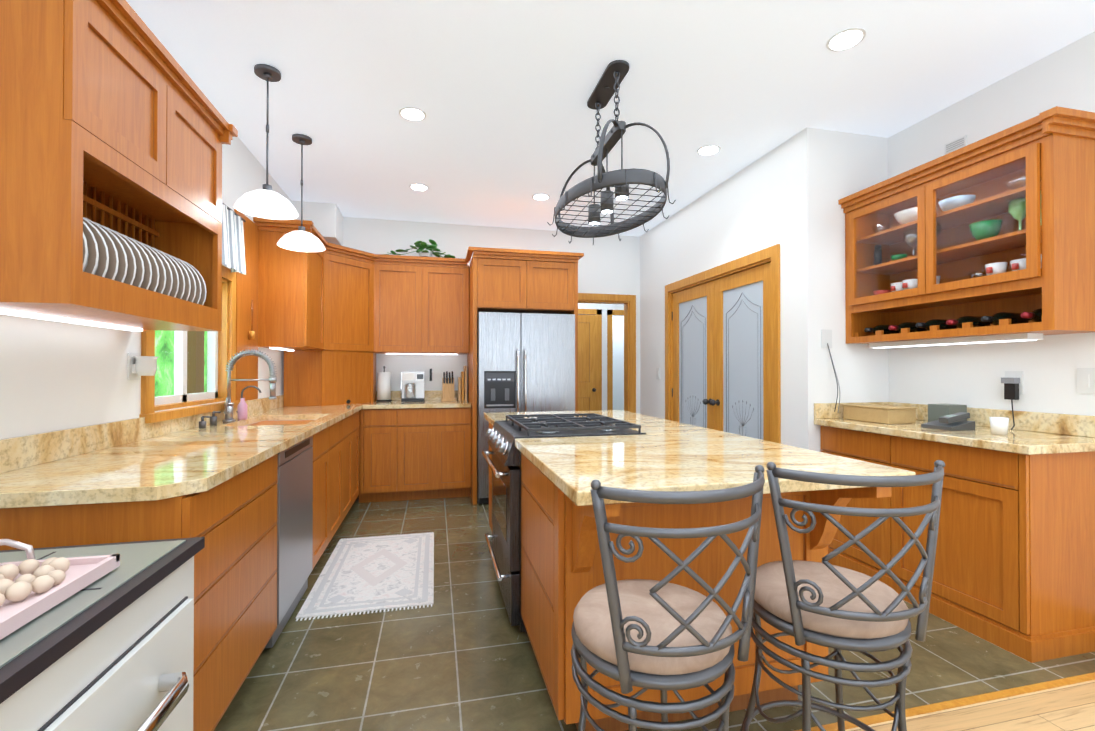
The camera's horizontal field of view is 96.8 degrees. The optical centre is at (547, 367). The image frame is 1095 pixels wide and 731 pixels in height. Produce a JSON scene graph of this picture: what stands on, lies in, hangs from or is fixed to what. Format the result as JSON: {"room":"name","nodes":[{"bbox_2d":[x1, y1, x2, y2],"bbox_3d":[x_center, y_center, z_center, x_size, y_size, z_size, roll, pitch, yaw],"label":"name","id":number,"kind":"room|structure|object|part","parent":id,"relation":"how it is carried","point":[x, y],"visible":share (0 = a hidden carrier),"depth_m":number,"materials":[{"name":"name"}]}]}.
{"room":"kitchen","nodes":[
{"label":"kitchen","id":0,"kind":"room"},
{"bbox_2d":[0,137,291,438],"bbox_3d":[-1.637,-0.172,1.064,0.120,2.800,8.040,0,0,-13],"label":"wall","id":1,"kind":"structure","parent":0,"point":[55,375],"depth_m":1.81,"materials":[{"name":"white paint"}]},
{"bbox_2d":[0,0,237,330],"bbox_3d":[-1.531,-0.634,1.718,0.408,0.957,1.040,0,0,-13],"label":"upper cabinet","id":2,"kind":"object","parent":1,"relation":"attached to","point":[111,117],"visible":0.98,"depth_m":1.45,"materials":[{"name":"brown wood"}]},
{"bbox_2d":[83,217,206,304],"bbox_3d":[-1.544,-0.333,1.712,0.289,0.289,0.812,0,0,-13],"label":"plates","id":3,"kind":"object","parent":2,"relation":"in","point":[108,253],"visible":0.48,"depth_m":1.67,"materials":[{"name":"beige ceramic"}]},
{"bbox_2d":[127,353,157,379],"bbox_3d":[-1.779,-0.005,2.149,0.094,0.120,0.088,0,0,-13],"label":"mounted wax warmer","id":4,"kind":"object","parent":1,"relation":"attached to","point":[138,365],"visible":1,"depth_m":2.12,"materials":[{"name":"white plastic"}]},
{"bbox_2d":[139,265,239,422],"bbox_3d":[-1.980,-0.162,2.688,0.145,0.940,1.040,0,0,-13],"label":"window","id":5,"kind":"structure","parent":1,"relation":"in","point":[221,348],"depth_m":2.79,"materials":[{"name":"brown wood"}]},
{"bbox_2d":[221,202,245,274],"bbox_3d":[-1.892,-0.782,2.682,0.109,0.381,1.040,0,0,-13],"label":"valance curtain","id":6,"kind":"object","parent":1,"relation":"attached to","point":[233,253],"visible":0.31,"depth_m":2.96,"materials":[{"name":"white fabric"}]},
{"bbox_2d":[254,221,329,350],"bbox_3d":[-2.044,-0.611,3.951,0.384,0.916,0.643,0,0,-13],"label":"upper cabinet","id":7,"kind":"object","parent":1,"relation":"attached to","point":[292,288],"depth_m":3.64,"materials":[{"name":"brown wood"}]},
{"bbox_2d":[249,300,254,339],"bbox_3d":[-2.072,-0.337,3.408,0.034,0.280,0.036,0,0,-13],"label":"brush","id":8,"kind":"object","parent":7,"relation":"hanging from","point":[251,334],"visible":0.98,"depth_m":3.40,"materials":[{"name":"brown wood"}]},
{"bbox_2d":[330,243,385,353],"bbox_3d":[-1.994,-0.607,4.586,0.768,0.916,0.779,0,0,-13],"label":"upper cabinet","id":9,"kind":"object","parent":1,"relation":"attached to","point":[333,297],"depth_m":4.53,"materials":[{"name":"brown wood"}]},
{"bbox_2d":[292,200,342,245],"bbox_3d":[-2.229,-1.388,4.733,0.380,0.320,0.400,0,0,-13],"label":"soffit","id":10,"kind":"structure","parent":0,"point":[326,219],"depth_m":4.56,"materials":[{"name":"white paint"}]},
{"bbox_2d":[343,217,639,413],"bbox_3d":[-0.700,-0.144,5.346,3.880,2.800,0.120,0,0,-13],"label":"wall","id":11,"kind":"structure","parent":0,"point":[609,264],"depth_m":5.27,"materials":[{"name":"white paint"}]},
{"bbox_2d":[382,257,429,354],"bbox_3d":[-1.490,-0.605,4.905,0.562,0.916,0.385,0,0,-13],"label":"upper cabinet","id":12,"kind":"object","parent":11,"relation":"attached to","point":[405,280],"depth_m":4.78,"materials":[{"name":"brown wood"}]},
{"bbox_2d":[383,239,454,257],"bbox_3d":[-1.321,-1.206,4.962,0.742,0.225,0.253,0,0,-13],"label":"plant","id":13,"kind":"object","parent":12,"relation":"on","point":[428,251],"visible":0.94,"depth_m":4.94,"materials":[{"name":"green plant"}]},
{"bbox_2d":[430,257,468,354],"bbox_3d":[-1.085,-0.604,5.017,0.521,0.916,0.348,0,0,-13],"label":"upper cabinet","id":14,"kind":"object","parent":11,"relation":"attached to","point":[449,280],"depth_m":4.87,"materials":[{"name":"brown wood"}]},
{"bbox_2d":[578,293,635,412],"bbox_3d":[0.574,0.205,5.630,0.910,2.105,0.138,0,0,-13],"label":"trim","id":15,"kind":"structure","parent":11,"relation":"attached to","point":[628,302],"depth_m":5.66,"materials":[{"name":"brown wood"}]},
{"bbox_2d":[578,303,623,410],"bbox_3d":[0.998,-0.143,5.596,2.700,2.800,4.860,0,0,-13],"label":"wall","id":16,"kind":"structure","parent":0,"point":[618,362],"depth_m":8.01,"materials":[{"name":"white paint"}]},
{"bbox_2d":[578,315,596,410],"bbox_3d":[0.346,0.250,6.856,0.760,2.010,0.100,0,0,-13],"label":"hall door","id":17,"kind":"structure","parent":16,"relation":"in","point":[587,362],"depth_m":6.94,"materials":[{"name":"brown wood"}]},
{"bbox_2d":[578,309,623,410],"bbox_3d":[0.824,0.214,7.010,1.910,2.105,0.020,0,0,-13],"label":"trim","id":18,"kind":"structure","parent":16,"relation":"attached to","point":[598,313],"depth_m":7.01,"materials":[{"name":"brown wood"}]},
{"bbox_2d":[126,0,1094,235],"bbox_3d":[0.533,-1.611,2.736,5.100,0.100,10.540,0,0,-13],"label":"ceiling","id":19,"kind":"structure","parent":0,"point":[499,93],"depth_m":2.64,"materials":[{"name":"white paint"}]},
{"bbox_2d":[234,64,298,219],"bbox_3d":[-1.473,-1.192,2.556,0.296,0.740,0.296,0,0,-13],"label":"pendant light","id":20,"kind":"object","parent":19,"relation":"hanging from","point":[266,202],"visible":0.98,"depth_m":2.55,"materials":[{"name":"white glass"}]},
{"bbox_2d":[277,134,325,251],"bbox_3d":[-1.664,-1.187,3.292,0.296,0.740,0.296,0,0,-13],"label":"pendant light","id":21,"kind":"object","parent":19,"relation":"hanging from","point":[301,239],"visible":1,"depth_m":3.29,"materials":[{"name":"white glass"}]},
{"bbox_2d":[399,107,425,120],"bbox_3d":[-0.828,-1.556,2.985,0.163,0.006,0.163,0,0,-19],"label":"recessed light","id":22,"kind":"object","parent":19,"relation":"in","point":[408,113],"depth_m":2.98,"materials":[{"name":"white ceramic"}]},
{"bbox_2d":[409,183,428,190],"bbox_3d":[-1.103,-1.548,4.173,0.163,0.006,0.163,0,0,-19],"label":"recessed light","id":23,"kind":"object","parent":19,"relation":"in","point":[418,187],"depth_m":4.17,"materials":[{"name":"white ceramic"}]},
{"bbox_2d":[532,193,549,199],"bbox_3d":[-0.059,-1.547,4.405,0.163,0.006,0.163,0,0,-19],"label":"recessed light","id":24,"kind":"object","parent":19,"relation":"in","point":[540,196],"depth_m":4.39,"materials":[{"name":"white ceramic"}]},
{"bbox_2d":[547,60,675,244],"bbox_3d":[0.329,-1.181,2.686,0.619,0.760,0.986,0,0,-13],"label":"pot rack","id":25,"kind":"object","parent":19,"relation":"hanging from","point":[606,89],"visible":1,"depth_m":2.57,"materials":[{"name":"grey metal"}]},
{"bbox_2d":[697,145,720,155],"bbox_3d":[1.153,-1.553,3.475,0.163,0.006,0.163,0,0,-19],"label":"recessed light","id":26,"kind":"object","parent":19,"relation":"in","point":[707,150],"depth_m":3.47,"materials":[{"name":"white ceramic"}]},
{"bbox_2d":[826,28,865,51],"bbox_3d":[1.421,-1.560,2.315,0.163,0.006,0.163,0,0,-19],"label":"recessed light","id":27,"kind":"object","parent":19,"relation":"in","point":[846,39],"depth_m":2.30,"materials":[{"name":"white ceramic"}]},
{"bbox_2d":[214,495,1094,730],"bbox_3d":[0.028,1.281,4.679,5.000,0.060,6.290,0,0,-13],"label":"floor","id":28,"kind":"structure","parent":0,"point":[459,655],"depth_m":2.01,"materials":[{"name":"tile"}]},
{"bbox_2d":[0,411,358,730],"bbox_3d":[-1.726,0.805,3.110,0.630,0.872,3.758,0,0,-13],"label":"base cabinet","id":29,"kind":"object","parent":28,"relation":"on","point":[233,521],"visible":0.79,"depth_m":1.59,"materials":[{"name":"brown wood"}]},
{"bbox_2d":[0,395,365,508],"bbox_3d":[-1.710,0.398,3.095,0.653,0.338,3.798,0,0,-13],"label":"countertop","id":30,"kind":"structure","parent":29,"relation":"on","point":[133,459],"depth_m":1.69,"materials":[{"name":"stone"}]},
{"bbox_2d":[199,349,276,427],"bbox_3d":[-1.804,0.106,2.912,0.294,0.442,0.553,0,0,-13],"label":"faucet","id":31,"kind":"object","parent":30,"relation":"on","point":[229,404],"visible":1,"depth_m":2.95,"materials":[{"name":"silver metal"}]},
{"bbox_2d":[237,398,247,419],"bbox_3d":[-1.929,0.261,3.072,0.054,0.135,0.053,0,0,-13],"label":"soap bottle","id":32,"kind":"object","parent":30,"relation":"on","point":[242,408],"visible":1,"depth_m":3.06,"materials":[{"name":"pink plastic"}]},
{"bbox_2d":[284,350,375,406],"bbox_3d":[-2.014,0.095,4.593,0.688,0.486,0.699,0,0,-13],"label":"appliance garage","id":33,"kind":"object","parent":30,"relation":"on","point":[318,378],"visible":0.98,"depth_m":4.30,"materials":[{"name":"brown wood"}]},
{"bbox_2d":[264,435,312,648],"bbox_3d":[-1.511,0.802,2.344,0.567,0.868,0.600,0,0,-13],"label":"dishwasher","id":34,"kind":"object","parent":28,"relation":"on","point":[295,517],"visible":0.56,"depth_m":2.33,"materials":[{"name":"grey metal"}]},
{"bbox_2d":[296,532,433,620],"bbox_3d":[-1.046,1.235,3.019,0.660,0.010,1.190,0,0,-13],"label":"rug","id":35,"kind":"object","parent":28,"relation":"on","point":[370,573],"visible":1,"depth_m":2.85,"materials":[{"name":"white fabric"}]},
{"bbox_2d":[359,390,470,502],"bbox_3d":[-1.294,0.746,4.809,1.018,1.012,0.643,0,0,-13],"label":"base cabinet","id":36,"kind":"object","parent":28,"relation":"on","point":[413,453],"depth_m":4.54,"materials":[{"name":"brown wood"}]},
{"bbox_2d":[376,366,391,401],"bbox_3d":[-1.651,0.161,4.908,0.150,0.357,0.150,0,0,-13],"label":"paper towel","id":37,"kind":"object","parent":36,"relation":"on","point":[384,386],"visible":1,"depth_m":4.85,"materials":[{"name":"white paper"}]},
{"bbox_2d":[401,372,424,401],"bbox_3d":[-1.378,0.190,4.959,0.235,0.300,0.223,0,0,-13],"label":"coffee maker","id":38,"kind":"object","parent":36,"relation":"on","point":[413,386],"visible":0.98,"depth_m":4.88,"materials":[{"name":"white plastic"}]},
{"bbox_3d":[-1.273,0.309,4.817,0.974,0.138,0.643,0,0,-13],"label":"cabinet top","id":39,"kind":"part","parent":36,"relation":"part of","materials":[{"name":"beige stone"}]},
{"bbox_2d":[441,371,455,400],"bbox_3d":[-1.032,0.190,5.051,0.150,0.302,0.240,0,0,-13],"label":"knife block","id":40,"kind":"object","parent":36,"relation":"on","point":[447,389],"visible":1,"depth_m":4.96,"materials":[{"name":"brown wood"}]},
{"bbox_2d":[458,366,466,400],"bbox_3d":[-0.894,0.161,5.098,0.082,0.360,0.220,0,0,-13],"label":"cutting boards","id":41,"kind":"object","parent":36,"relation":"on","point":[462,387],"visible":0.95,"depth_m":5.03,"materials":[{"name":"brown wood"}]},
{"bbox_2d":[465,247,583,503],"bbox_3d":[-0.281,0.081,4.932,1.090,2.345,0.868,0,0,-13],"label":"surround","id":42,"kind":"object","parent":28,"relation":"on","point":[519,281],"visible":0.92,"depth_m":4.56,"materials":[{"name":"brown wood"}]},
{"bbox_2d":[477,312,574,503],"bbox_3d":[-0.267,0.369,4.873,0.910,1.743,0.911,0,0,-13],"label":"fridge","id":43,"kind":"object","parent":28,"relation":"on","point":[525,362],"visible":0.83,"depth_m":4.48,"materials":[{"name":"grey metal"}]},
{"bbox_2d":[482,413,645,632],"bbox_3d":[0.040,0.762,2.658,0.734,0.952,0.752,0,0,-13],"label":"range","id":44,"kind":"object","parent":28,"relation":"on","point":[504,464],"visible":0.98,"depth_m":2.38,"materials":[{"name":"black metal"}]},
{"bbox_2d":[489,423,890,730],"bbox_3d":[0.332,0.801,2.526,1.024,0.872,2.349,0,0,-13],"label":"kitchen island","id":45,"kind":"object","parent":28,"relation":"on","point":[562,573],"visible":0.42,"depth_m":1.66,"materials":[{"name":"brown wood"}]},
{"bbox_2d":[484,410,915,505],"bbox_3d":[0.330,0.344,2.538,1.080,0.038,2.410,0,0,-13],"label":"island countertop","id":46,"kind":"structure","parent":45,"relation":"on","point":[664,455],"depth_m":1.68,"materials":[{"name":"stone"}]},
{"bbox_2d":[814,402,1094,662],"bbox_3d":[2.143,0.732,2.636,0.598,1.012,1.168,0,0,-13],"label":"base cabinet","id":47,"kind":"object","parent":28,"relation":"on","point":[1014,569],"depth_m":2.21,"materials":[{"name":"brown wood"}]},
{"bbox_2d":[842,404,916,423],"bbox_3d":[2.025,0.280,2.977,0.210,0.095,0.330,0,0,-13],"label":"wicker basket","id":48,"kind":"object","parent":47,"relation":"on","point":[883,414],"visible":1,"depth_m":2.86,"materials":[{"name":"beige wicker"}]},
{"bbox_2d":[921,404,974,430],"bbox_3d":[2.211,0.268,2.682,0.350,0.115,0.300,0,0,-13],"label":"phone","id":49,"kind":"object","parent":47,"relation":"on","point":[952,417],"visible":1,"depth_m":2.59,"materials":[{"name":"grey plastic"}]},
{"bbox_3d":[2.143,0.295,2.639,0.598,0.138,1.168,0,0,-13],"label":"cab top","id":50,"kind":"part","parent":47,"relation":"part of","materials":[{"name":"beige stone"}]},
{"bbox_2d":[989,417,1008,434],"bbox_3d":[2.206,0.283,2.372,0.072,0.080,0.072,0,0,-13],"label":"cup","id":51,"kind":"object","parent":47,"relation":"on","point":[999,425],"visible":1,"depth_m":2.35,"materials":[{"name":"white ceramic"}]},
{"bbox_2d":[640,136,794,446],"bbox_3d":[1.429,-0.150,4.489,0.120,2.800,2.510,0,0,-13],"label":"wall","id":52,"kind":"structure","parent":0,"point":[747,210],"depth_m":4.03,"materials":[{"name":"white paint"}]},
{"bbox_2d":[656,368,659,378],"bbox_3d":[1.190,0.065,5.228,0.010,0.120,0.080,0,0,-13],"label":"switch plate","id":53,"kind":"object","parent":52,"relation":"attached to","point":[657,373],"visible":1,"depth_m":5.22,"materials":[{"name":"white plastic"}]},
{"bbox_2d":[672,262,770,440],"bbox_3d":[1.431,0.240,4.215,0.117,2.000,1.536,0,0,-13],"label":"doors","id":54,"kind":"structure","parent":52,"relation":"in","point":[721,354],"depth_m":4.07,"materials":[{"name":"brown wood"}]},
{"bbox_2d":[665,244,780,443],"bbox_3d":[1.480,0.196,4.227,0.138,2.105,1.710,0,0,-13],"label":"trim","id":55,"kind":"structure","parent":52,"relation":"attached to","point":[771,254],"depth_m":3.64,"materials":[{"name":"brown wood"}]},
{"bbox_2d":[794,127,888,451],"bbox_3d":[2.037,-0.158,3.280,0.760,2.800,0.120,0,0,-13],"label":"wall","id":56,"kind":"structure","parent":0,"point":[832,168],"depth_m":3.19,"materials":[{"name":"white paint"}]},
{"bbox_2d":[821,329,839,411],"bbox_3d":[1.828,0.022,3.125,0.082,0.541,0.085,0,0,-13],"label":"outlet","id":57,"kind":"object","parent":56,"relation":"attached to","point":[826,338],"visible":0.98,"depth_m":3.15,"materials":[{"name":"white plastic"}]},
{"bbox_2d":[845,680,1094,730],"bbox_3d":[0.767,1.261,1.488,5.000,0.060,8.040,0,0,-13],"label":"floor","id":58,"kind":"structure","parent":0,"point":[1071,707],"depth_m":1.72,"materials":[{"name":"brown wood"}]},
{"bbox_2d":[0,537,204,730],"bbox_3d":[-1.002,0.812,0.488,0.764,0.825,1.268,0,0,-13],"label":"cookstove","id":59,"kind":"object","parent":58,"relation":"on","point":[112,650],"visible":0.98,"depth_m":0.88,"materials":[{"name":"white metal"}]},
{"bbox_2d":[0,539,119,639],"bbox_3d":[-0.980,0.362,0.448,0.465,0.071,0.990,0,0,-13],"label":"tray","id":60,"kind":"object","parent":59,"relation":"on","point":[81,573],"visible":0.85,"depth_m":0.85,"materials":[{"name":"pink plastic"}]},
{"bbox_2d":[0,557,69,605],"bbox_3d":[-1.013,0.370,0.717,0.364,0.032,0.395,0,0,-13],"label":"eggs","id":61,"kind":"object","parent":60,"relation":"on","point":[48,574],"visible":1,"depth_m":0.86,"materials":[{"name":"beige food"}]},
{"bbox_2d":[571,465,764,730],"bbox_3d":[0.257,0.728,1.154,0.461,1.007,0.476,0,0,-13],"label":"stool","id":62,"kind":"object","parent":58,"relation":"on","point":[663,635],"visible":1,"depth_m":1.00,"materials":[{"name":"metal"}]},
{"bbox_2d":[740,460,944,730],"bbox_3d":[0.736,0.729,1.288,0.470,1.007,0.482,0,0,-13],"label":"stool","id":63,"kind":"object","parent":58,"relation":"on","point":[826,603],"visible":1,"depth_m":1.15,"materials":[{"name":"metal"}]},
{"bbox_2d":[795,672,1094,730],"bbox_3d":[0.506,1.229,1.551,4.280,0.004,0.030,0,0,-13],"label":"threshold","id":64,"kind":"object","parent":58,"relation":"on","point":[915,711],"depth_m":1.79,"materials":[{"name":"brown wood"}]},
{"bbox_2d":[888,31,1094,415],"bbox_3d":[2.959,-0.174,0.717,0.120,2.800,5.290,0,0,-13],"label":"wall","id":65,"kind":"structure","parent":0,"point":[970,375],"depth_m":2.63,"materials":[{"name":"white paint"}]},
{"bbox_2d":[945,135,966,153],"bbox_3d":[2.399,-1.310,2.858,0.008,0.060,0.120,0,0,-13],"label":"air vent","id":66,"kind":"object","parent":65,"relation":"in","point":[956,144],"visible":1,"depth_m":2.85,"materials":[{"name":"white plastic"}]},
{"bbox_2d":[838,106,1094,347],"bbox_3d":[2.238,-0.617,2.679,0.428,0.979,1.173,0,0,-13],"label":"upper cabinet","id":67,"kind":"object","parent":65,"relation":"attached to","point":[1054,147],"visible":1,"depth_m":2.52,"materials":[{"name":"brown wood"}]},
{"bbox_2d":[864,325,881,333],"bbox_3d":[2.167,-0.238,3.114,0.302,0.074,0.072,0,0,-13],"label":"wine bottle","id":68,"kind":"object","parent":67,"relation":"in","point":[879,327],"depth_m":3.08,"materials":[{"name":"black glass"}]},
{"bbox_2d":[882,322,908,333],"bbox_3d":[2.206,-0.239,2.948,0.302,0.074,0.072,0,0,-13],"label":"wine bottle","id":69,"kind":"object","parent":67,"relation":"in","point":[888,329],"depth_m":2.93,"materials":[{"name":"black glass"}]},
{"bbox_2d":[909,319,938,331],"bbox_3d":[2.244,-0.240,2.784,0.302,0.074,0.072,0,0,-13],"label":"wine bottle","id":70,"kind":"object","parent":67,"relation":"in","point":[914,326],"depth_m":2.76,"materials":[{"name":"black glass"}]},
{"bbox_2d":[939,316,971,329],"bbox_3d":[2.282,-0.241,2.618,0.302,0.074,0.072,0,0,-13],"label":"wine bottle","id":71,"kind":"object","parent":67,"relation":"in","point":[944,324],"depth_m":2.59,"materials":[{"name":"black glass"}]},
{"bbox_2d":[872,173,1041,294],"bbox_3d":[2.232,-0.685,2.696,0.215,0.482,0.951,0,0,-13],"label":"dishes","id":72,"kind":"object","parent":67,"relation":"in","point":[987,225],"depth_m":2.59,"materials":[{"name":"white ceramic"}]},
{"bbox_2d":[972,312,1010,326],"bbox_3d":[2.320,-0.242,2.453,0.302,0.074,0.072,0,0,-13],"label":"wine bottle","id":73,"kind":"object","parent":67,"relation":"in","point":[978,321],"depth_m":2.43,"materials":[{"name":"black glass"}]},
{"bbox_2d":[1011,308,1041,323],"bbox_3d":[2.359,-0.244,2.288,0.302,0.074,0.072,0,0,-13],"label":"wine bottle","id":74,"kind":"object","parent":67,"relation":"in","point":[1015,318],"depth_m":2.27,"materials":[{"name":"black glass"}]},
{"bbox_2d":[1001,371,1022,429],"bbox_3d":[2.421,0.169,2.550,0.101,0.302,0.093,0,0,-13],"label":"outlet","id":75,"kind":"object","parent":65,"relation":"attached to","point":[1012,381],"visible":0.98,"depth_m":2.55,"materials":[{"name":"white plastic"}]},
{"bbox_2d":[1077,368,1094,393],"bbox_3d":[2.542,0.060,2.231,0.010,0.120,0.170,0,0,-13],"label":"switch plate","id":76,"kind":"object","parent":65,"relation":"attached to","point":[1085,380],"visible":1,"depth_m":2.28,"materials":[{"name":"white plastic"}]},
{"label":"outside","id":77,"kind":"structure","parent":0,"visible":0},
{"bbox_2d":[155,330,206,396],"bbox_3d":[-3.360,-0.102,4.134,0.750,3.700,8.200,0,0,-13],"label":"garden","id":78,"kind":"object","parent":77,"point":[167,356],"depth_m":4.81,"materials":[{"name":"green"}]}
]}

